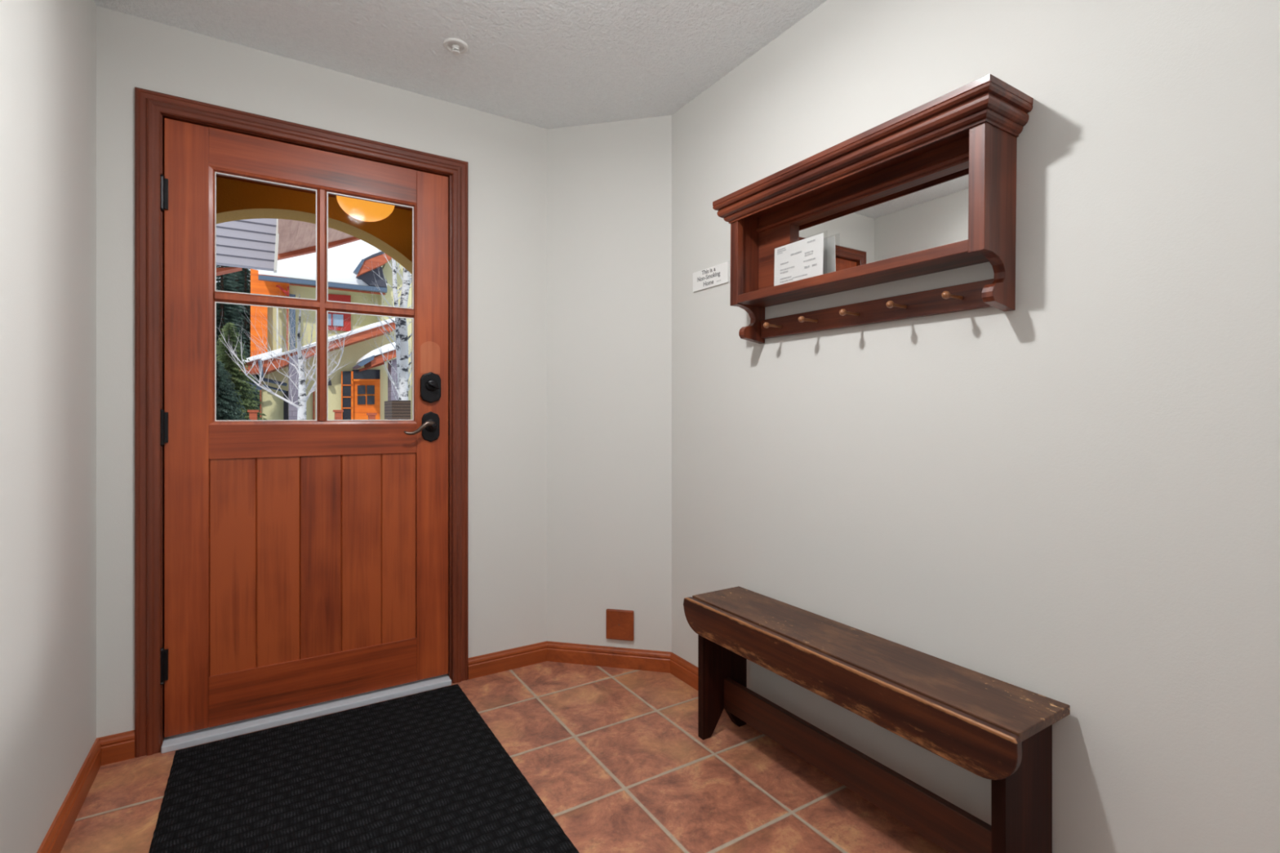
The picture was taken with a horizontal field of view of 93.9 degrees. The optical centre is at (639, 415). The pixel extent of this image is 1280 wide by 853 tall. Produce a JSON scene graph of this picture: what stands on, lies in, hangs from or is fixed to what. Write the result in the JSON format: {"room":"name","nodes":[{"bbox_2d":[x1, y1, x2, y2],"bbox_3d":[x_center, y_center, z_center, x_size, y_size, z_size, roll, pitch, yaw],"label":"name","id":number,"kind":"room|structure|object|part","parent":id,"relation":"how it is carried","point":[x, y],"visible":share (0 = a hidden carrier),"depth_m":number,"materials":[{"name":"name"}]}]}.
{"room":"entryway","nodes":[
{"label":"entryway","id":0,"kind":"room"},
{"bbox_2d":[0,0,96,852],"bbox_3d":[-0.351,-0.096,-0.425,0.150,2.391,5.653,0,0,-32],"label":"wall","id":1,"kind":"structure","parent":0,"point":[48,47],"depth_m":1.44,"materials":[{"name":"paint"}]},
{"bbox_2d":[36,738,101,852],"bbox_3d":[-0.242,1.058,-0.445,0.013,0.085,5.503,0,0,-32],"label":"baseboard","id":2,"kind":"structure","parent":1,"relation":"attached to","point":[62,824],"depth_m":1.61,"materials":[{"name":"brown wood"}]},
{"bbox_2d":[216,177,412,274],"bbox_3d":[-1.841,-0.215,3.685,5.200,2.870,0.200,0,0,-32],"label":"wall","id":3,"kind":"structure","parent":0,"point":[236,200],"depth_m":3.52,"materials":[{"name":"paint"}]},
{"bbox_2d":[216,174,412,210],"bbox_3d":[-1.388,-1.353,3.057,2.900,0.095,1.347,0,0,-32],"label":"ceiling","id":4,"kind":"structure","parent":0,"point":[217,175],"depth_m":3.40,"materials":[{"name":"brown wood"}]},
{"bbox_2d":[336,195,394,222],"bbox_3d":[-1.428,-1.163,3.118,0.280,0.285,0.280,0,0,-32],"label":"lamp","id":5,"kind":"object","parent":4,"relation":"attached to","point":[358,209],"visible":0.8,"depth_m":3.05,"materials":[{"name":"orange glass"}]},
{"bbox_2d":[96,5,546,737],"bbox_3d":[-1.083,-0.096,2.364,1.575,2.391,0.150,0,0,-32],"label":"wall","id":6,"kind":"structure","parent":0,"point":[506,157],"depth_m":2.36,"materials":[{"name":"paint"}]},
{"bbox_2d":[96,729,134,765],"bbox_3d":[-1.667,1.058,1.901,0.094,0.085,0.013,0,0,-32],"label":"baseboard","id":7,"kind":"structure","parent":6,"relation":"attached to","point":[119,747],"depth_m":1.90,"materials":[{"name":"brown wood"}]},
{"bbox_2d":[134,86,468,757],"bbox_3d":[-1.210,0.021,2.272,1.073,2.158,0.170,0,0,-32],"label":"door frame","id":8,"kind":"structure","parent":6,"relation":"attached to","point":[151,107],"depth_m":1.97,"materials":[{"name":"brown wood"}]},
{"bbox_3d":[-1.597,0.021,1.941,0.066,2.158,0.020,0,0,-32],"label":"casing","id":9,"kind":"part","parent":8,"relation":"part of","materials":[{"name":"brown wood"}]},
{"bbox_3d":[-0.744,0.021,2.477,0.066,2.158,0.020,0,0,-32],"label":"casing","id":10,"kind":"part","parent":8,"relation":"part of","materials":[{"name":"brown wood"}]},
{"bbox_2d":[160,117,448,737],"bbox_3d":[-1.181,0.040,2.211,0.936,2.052,0.109,0,0,-32],"label":"door","id":11,"kind":"structure","parent":6,"relation":"in","point":[306,561],"depth_m":2.18,"materials":[{"name":"brown wood"}]},
{"bbox_3d":[-1.194,0.521,2.238,0.678,0.744,0.025,0,0,-32],"label":"board panel","id":12,"kind":"part","parent":11,"relation":"part of","materials":[{"name":"brown wood"}]},
{"bbox_3d":[-1.196,0.980,2.240,0.679,0.173,0.044,0,0,-32],"label":"rail","id":13,"kind":"part","parent":11,"relation":"part of","materials":[{"name":"brown wood"}]},
{"bbox_3d":[-1.196,0.090,2.240,0.679,0.118,0.044,0,0,-32],"label":"rail","id":14,"kind":"part","parent":11,"relation":"part of","materials":[{"name":"brown wood"}]},
{"bbox_3d":[-1.196,-0.920,2.240,0.679,0.132,0.044,0,0,-32],"label":"rail","id":15,"kind":"part","parent":11,"relation":"part of","materials":[{"name":"brown wood"}]},
{"bbox_3d":[-0.867,0.048,2.355,0.118,0.056,0.019,0,0,-32],"label":"lever","id":16,"kind":"part","parent":11,"relation":"part of","materials":[{"name":"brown metal"}]},
{"bbox_3d":[-0.848,-0.114,2.421,0.080,0.126,0.020,0,0,-32],"label":"deadbolt plate","id":17,"kind":"part","parent":11,"relation":"part of","materials":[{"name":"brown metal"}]},
{"bbox_3d":[-0.849,0.045,2.426,0.070,0.124,0.010,0,0,-32],"label":"handle plate","id":18,"kind":"part","parent":11,"relation":"part of","materials":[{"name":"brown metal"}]},
{"bbox_2d":[468,641,546,679],"bbox_3d":[-0.567,1.058,2.592,0.357,0.085,0.013,0,0,-32],"label":"baseboard","id":19,"kind":"structure","parent":6,"relation":"attached to","point":[486,664],"depth_m":2.58,"materials":[{"name":"brown wood"}]},
{"bbox_2d":[94,0,826,128],"bbox_3d":[1.625,-1.366,0.796,4.800,0.150,5.620,0,0,-32],"label":"ceiling","id":20,"kind":"structure","parent":0,"point":[544,64],"depth_m":2.06,"materials":[{"name":"white paint"}]},
{"bbox_2d":[443,37,468,55],"bbox_3d":[-0.642,-1.278,2.086,0.084,0.027,0.084,0,0,-32],"label":"sprinkler","id":21,"kind":"object","parent":20,"relation":"attached to","point":[457,46],"visible":1,"depth_m":2.08,"materials":[{"name":"white plastic"}]},
{"bbox_2d":[60,661,949,852],"bbox_3d":[1.625,1.160,0.796,4.800,0.120,5.620,0,0,-32],"label":"floor","id":22,"kind":"structure","parent":0,"point":[618,757],"depth_m":1.81,"materials":[{"name":"tile"}]},
{"bbox_2d":[160,674,451,753],"bbox_3d":[-1.202,1.089,2.254,0.931,0.022,0.150,0,0,-32],"label":"threshold","id":23,"kind":"object","parent":22,"relation":"on","point":[170,744],"visible":0.51,"depth_m":2.16,"materials":[{"name":"metal"}]},
{"bbox_2d":[148,684,578,852],"bbox_3d":[-0.410,1.094,1.050,0.917,0.012,2.717,0,0,-32],"label":"door mat","id":24,"kind":"object","parent":22,"relation":"on","point":[423,772],"visible":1,"depth_m":1.74,"materials":[{"name":"black rubber"}]},
{"bbox_2d":[683,586,1070,852],"bbox_3d":[0.538,0.861,1.676,0.236,0.478,1.086,0,0,-32],"label":"bench","id":25,"kind":"object","parent":22,"relation":"on","point":[997,731],"visible":1,"depth_m":1.47,"materials":[{"name":"brown wood"}]},
{"bbox_3d":[0.290,0.871,2.090,0.197,0.458,0.028,0,0,-32],"label":"leg","id":26,"kind":"part","parent":25,"relation":"part of","materials":[{"name":"brown wood"}]},
{"bbox_3d":[0.552,0.632,1.675,0.214,0.020,1.059,0,0,-32],"label":"seat","id":27,"kind":"part","parent":25,"relation":"part of","materials":[{"name":"brown wood"}]},
{"bbox_3d":[0.808,0.871,1.263,0.197,0.458,0.028,0,0,-32],"label":"leg","id":28,"kind":"part","parent":25,"relation":"part of","materials":[{"name":"brown wood"}]},
{"bbox_2d":[546,115,671,652],"bbox_3d":[-0.128,-0.096,2.707,0.598,2.391,0.183,0,0,15],"label":"wall","id":29,"kind":"structure","parent":0,"point":[609,184],"depth_m":2.63,"materials":[{"name":"paint"}]},
{"bbox_2d":[546,640,671,673],"bbox_3d":[-0.143,1.058,2.623,0.569,0.085,0.013,0,0,13],"label":"baseboard","id":30,"kind":"structure","parent":29,"relation":"attached to","point":[561,652],"depth_m":2.62,"materials":[{"name":"brown wood"}]},
{"bbox_2d":[605,608,634,640],"bbox_3d":[-0.087,0.912,2.608,0.124,0.130,0.018,0,0,13],"label":"outlet cover","id":31,"kind":"object","parent":29,"relation":"attached to","point":[620,624],"visible":1,"depth_m":2.60,"materials":[{"name":"brown wood"}]},
{"bbox_2d":[671,0,1279,852],"bbox_3d":[0.793,-0.096,1.662,0.150,2.391,2.471,0,0,-32],"label":"wall","id":32,"kind":"structure","parent":0,"point":[1070,495],"depth_m":1.32,"materials":[{"name":"paint"}]},
{"bbox_2d":[670,652,697,690],"bbox_3d":[0.756,1.058,1.567,0.013,0.085,2.351,0,0,-32],"label":"baseboard","id":33,"kind":"structure","parent":32,"relation":"attached to","point":[686,672],"depth_m":2.47,"materials":[{"name":"brown wood"}]},
{"bbox_2d":[693,261,728,292],"bbox_3d":[0.274,-0.541,2.340,0.006,0.078,0.217,0,0,-32],"label":"wall sign","id":34,"kind":"object","parent":32,"relation":"attached to","point":[718,274],"visible":1,"depth_m":2.33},
{"bbox_2d":[712,73,1032,343],"bbox_3d":[0.570,-0.488,1.703,0.184,0.477,0.922,0,1,-32],"label":"wall shelf","id":35,"kind":"object","parent":32,"relation":"attached to","point":[931,188],"visible":1,"depth_m":1.58,"materials":[{"name":"brown wood"}]},
{"bbox_3d":[0.374,-0.478,2.061,0.135,0.451,0.026,0,1,-32],"label":"panel","id":36,"kind":"part","parent":35,"relation":"part of","materials":[{"name":"brown wood"}]},
{"bbox_2d":[773,232,823,285],"bbox_3d":[0.507,-0.482,1.903,0.006,0.158,0.224,0,0,-32],"label":"card","id":37,"kind":"object","parent":35,"relation":"on","point":[803,259],"visible":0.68,"depth_m":1.90,"materials":[{"name":"white paper"}]},
{"bbox_2d":[777,239,817,283],"bbox_3d":[0.500,-0.482,1.913,0.004,0.136,0.169,0,0,-32],"label":"print","id":38,"kind":"object","parent":37,"relation":"attached to","point":[797,260],"depth_m":1.91},
{"bbox_3d":[0.630,-0.542,1.736,0.044,0.280,0.796,0,1,-32],"label":"frame","id":39,"kind":"part","parent":35,"relation":"part of","materials":[{"name":"brown wood"}]},
{"bbox_3d":[0.570,-0.688,1.701,0.183,0.076,0.922,0,1,-32],"label":"cornice","id":40,"kind":"part","parent":35,"relation":"part of","materials":[{"name":"brown wood"}]},
{"bbox_3d":[0.639,-0.296,1.745,0.020,0.064,0.796,0,1,-32],"label":"peg rail","id":41,"kind":"part","parent":35,"relation":"part of","materials":[{"name":"brown wood"}]},
{"bbox_2d":[794,164,968,274],"bbox_3d":[0.666,-0.512,1.711,0.009,0.220,0.590,0,1,-32],"label":"mirror","id":42,"kind":"object","parent":35,"relation":"on","point":[930,211],"depth_m":1.64,"materials":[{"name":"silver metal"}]},
{"bbox_3d":[0.811,-0.471,1.365,0.135,0.451,0.026,0,1,-32],"label":"panel","id":43,"kind":"part","parent":35,"relation":"part of","materials":[{"name":"brown wood"}]},
{"label":"outside","id":44,"kind":"structure","parent":0,"visible":0},
{"bbox_2d":[216,218,360,275],"bbox_3d":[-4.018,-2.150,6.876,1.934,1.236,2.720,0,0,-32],"label":"neighboring building","id":45,"kind":"structure","parent":44,"point":[249,243],"depth_m":6.76,"materials":[{"name":"grey"}]},
{"bbox_3d":[-4.163,-2.047,6.862,0.069,0.792,0.150,0,0,-32],"label":"corner trim","id":46,"kind":"part","parent":45,"relation":"part of","materials":[{"name":"white wood"}]},
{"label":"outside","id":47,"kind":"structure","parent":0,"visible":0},
{"bbox_3d":[-24.658,1.360,58.080,140.000,0.280,115.400,0,0,-32],"label":"ground","id":48,"kind":"structure","parent":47,"visible":0},
{"bbox_2d":[216,360,250,420],"bbox_3d":[-7.509,0.112,10.658,1.624,2.216,1.661,0,0,-32],"label":"conifer tree","id":49,"kind":"object","parent":48,"relation":"on","point":[226,410],"visible":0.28,"depth_m":10.61,"materials":[{"name":"green plant"}]},
{"bbox_2d":[216,265,259,408],"bbox_3d":[-17.280,-3.292,24.593,3.738,9.358,3.709,0,0,-32],"label":"conifer tree","id":50,"kind":"object","parent":48,"relation":"on","point":[224,284],"visible":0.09,"depth_m":24.64,"materials":[{"name":"green plant"}]},
{"bbox_2d":[216,267,259,420],"bbox_3d":[-18.757,-3.551,28.439,4.017,10.023,4.044,0,0,26],"label":"conifer tree","id":51,"kind":"object","parent":48,"relation":"on","point":[245,288],"visible":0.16,"depth_m":28.29,"materials":[{"name":"green plant"}]},
{"bbox_2d":[218,266,257,339],"bbox_3d":[-23.453,-4.597,34.932,6.605,13.007,6.777,0,0,-32],"label":"conifer tree","id":52,"kind":"object","parent":48,"relation":"on","point":[236,287],"visible":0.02,"depth_m":34.76,"materials":[{"name":"green plant"}]},
{"bbox_2d":[216,322,267,420],"bbox_3d":[-9.354,-0.453,13.623,1.916,3.346,1.943,0,0,-32],"label":"conifer tree","id":53,"kind":"object","parent":48,"relation":"on","point":[237,376],"visible":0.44,"depth_m":13.59,"materials":[{"name":"green plant"}]},
{"bbox_2d":[237,343,259,417],"bbox_3d":[-15.190,-0.772,22.819,2.065,3.985,2.075,0,0,-32],"label":"conifer tree","id":54,"kind":"object","parent":48,"relation":"on","point":[242,350],"visible":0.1,"depth_m":22.90,"materials":[{"name":"green plant"}]},
{"bbox_2d":[247,409,258,420],"bbox_3d":[-8.147,0.549,12.597,0.200,1.341,0.200,0,0,-32],"label":"post","id":55,"kind":"object","parent":48,"relation":"on","point":[252,413],"visible":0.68,"depth_m":12.53,"materials":[{"name":"wood"}]},
{"bbox_2d":[217,284,365,419],"bbox_3d":[-4.472,-0.401,7.792,1.180,3.243,1.914,0,0,40],"label":"tree","id":56,"kind":"object","parent":48,"relation":"on","point":[302,397],"visible":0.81,"depth_m":7.81,"materials":[{"name":"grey plant"}]},
{"bbox_2d":[240,240,412,420],"bbox_3d":[-9.356,-2.625,18.154,4.913,7.970,7.300,0,0,-32],"label":"house","id":57,"kind":"structure","parent":48,"relation":"on","point":[362,386],"depth_m":16.82,"materials":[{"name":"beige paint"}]},
{"bbox_3d":[-9.906,0.015,15.613,0.026,2.182,0.100,0,0,-32],"label":"wall trim","id":58,"kind":"part","parent":57,"relation":"part of","materials":[{"name":"brown wood"}]},
{"bbox_3d":[-8.849,0.208,16.230,0.038,1.883,0.100,0,0,-32],"label":"wall trim","id":59,"kind":"part","parent":57,"relation":"part of","materials":[{"name":"brown wood"}]},
{"bbox_3d":[-9.077,-2.843,17.762,0.471,0.345,0.060,0,0,-32],"label":"pane","id":60,"kind":"part","parent":57,"relation":"part of","materials":[{"name":"blue glass"}]},
{"bbox_2d":[342,371,351,419],"bbox_3d":[-8.126,-0.028,16.589,0.257,2.415,0.100,0,0,-32],"label":"window","id":61,"kind":"structure","parent":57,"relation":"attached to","point":[346,375],"depth_m":16.54,"materials":[{"name":"black glass"}]},
{"bbox_2d":[351,369,380,378],"bbox_3d":[-7.715,-1.151,16.847,0.713,0.315,0.100,0,0,-32],"label":"transom window","id":62,"kind":"structure","parent":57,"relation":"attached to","point":[366,374],"depth_m":16.80,"materials":[{"name":"black glass"}]},
{"bbox_3d":[-7.719,-0.586,16.844,0.438,0.541,0.060,0,0,-32],"label":"pane","id":63,"kind":"part","parent":57,"relation":"part of","materials":[{"name":"glass"}]},
{"bbox_3d":[-7.740,-0.018,16.902,0.715,2.455,0.100,0,0,-32],"label":"door","id":64,"kind":"part","parent":57,"relation":"part of","materials":[{"name":"orange wood"}]},
{"bbox_2d":[333,409,343,419],"bbox_3d":[-7.014,0.543,13.898,0.200,1.354,0.200,0,0,-32],"label":"post","id":65,"kind":"object","parent":48,"relation":"on","point":[338,413],"visible":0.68,"depth_m":13.83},
{"bbox_2d":[366,413,377,419],"bbox_3d":[-6.405,0.579,14.280,0.200,1.282,0.200,0,0,-32],"label":"post","id":66,"kind":"object","parent":48,"relation":"on","point":[371,415],"visible":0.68,"depth_m":14.22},
{"bbox_2d":[360,252,412,400],"bbox_3d":[-3.466,-0.908,9.196,1.252,4.257,0.998,0,0,10],"label":"birch tree","id":67,"kind":"object","parent":48,"relation":"on","point":[395,291],"visible":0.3,"depth_m":9.00,"materials":[{"name":"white plant"}]},
{"bbox_2d":[362,260,412,400],"bbox_3d":[-3.160,-1.071,8.035,1.166,4.582,0.814,0,0,-32],"label":"birch tree","id":68,"kind":"object","parent":48,"relation":"on","point":[402,394],"visible":0.35,"depth_m":7.91,"materials":[{"name":"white plant"}]},
{"bbox_3d":[-2.792,0.649,7.044,1.500,1.201,1.500,0,0,-32],"label":"snowbank","id":69,"kind":"object","parent":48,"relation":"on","visible":0},
{"bbox_2d":[384,400,410,419],"bbox_3d":[-2.845,-0.066,7.011,0.204,0.217,0.500,0,0,-32],"label":"air conditioner unit","id":70,"kind":"object","parent":69,"relation":"on","point":[393,410],"visible":1,"depth_m":6.81,"materials":[{"name":"grey metal"}]}
]}

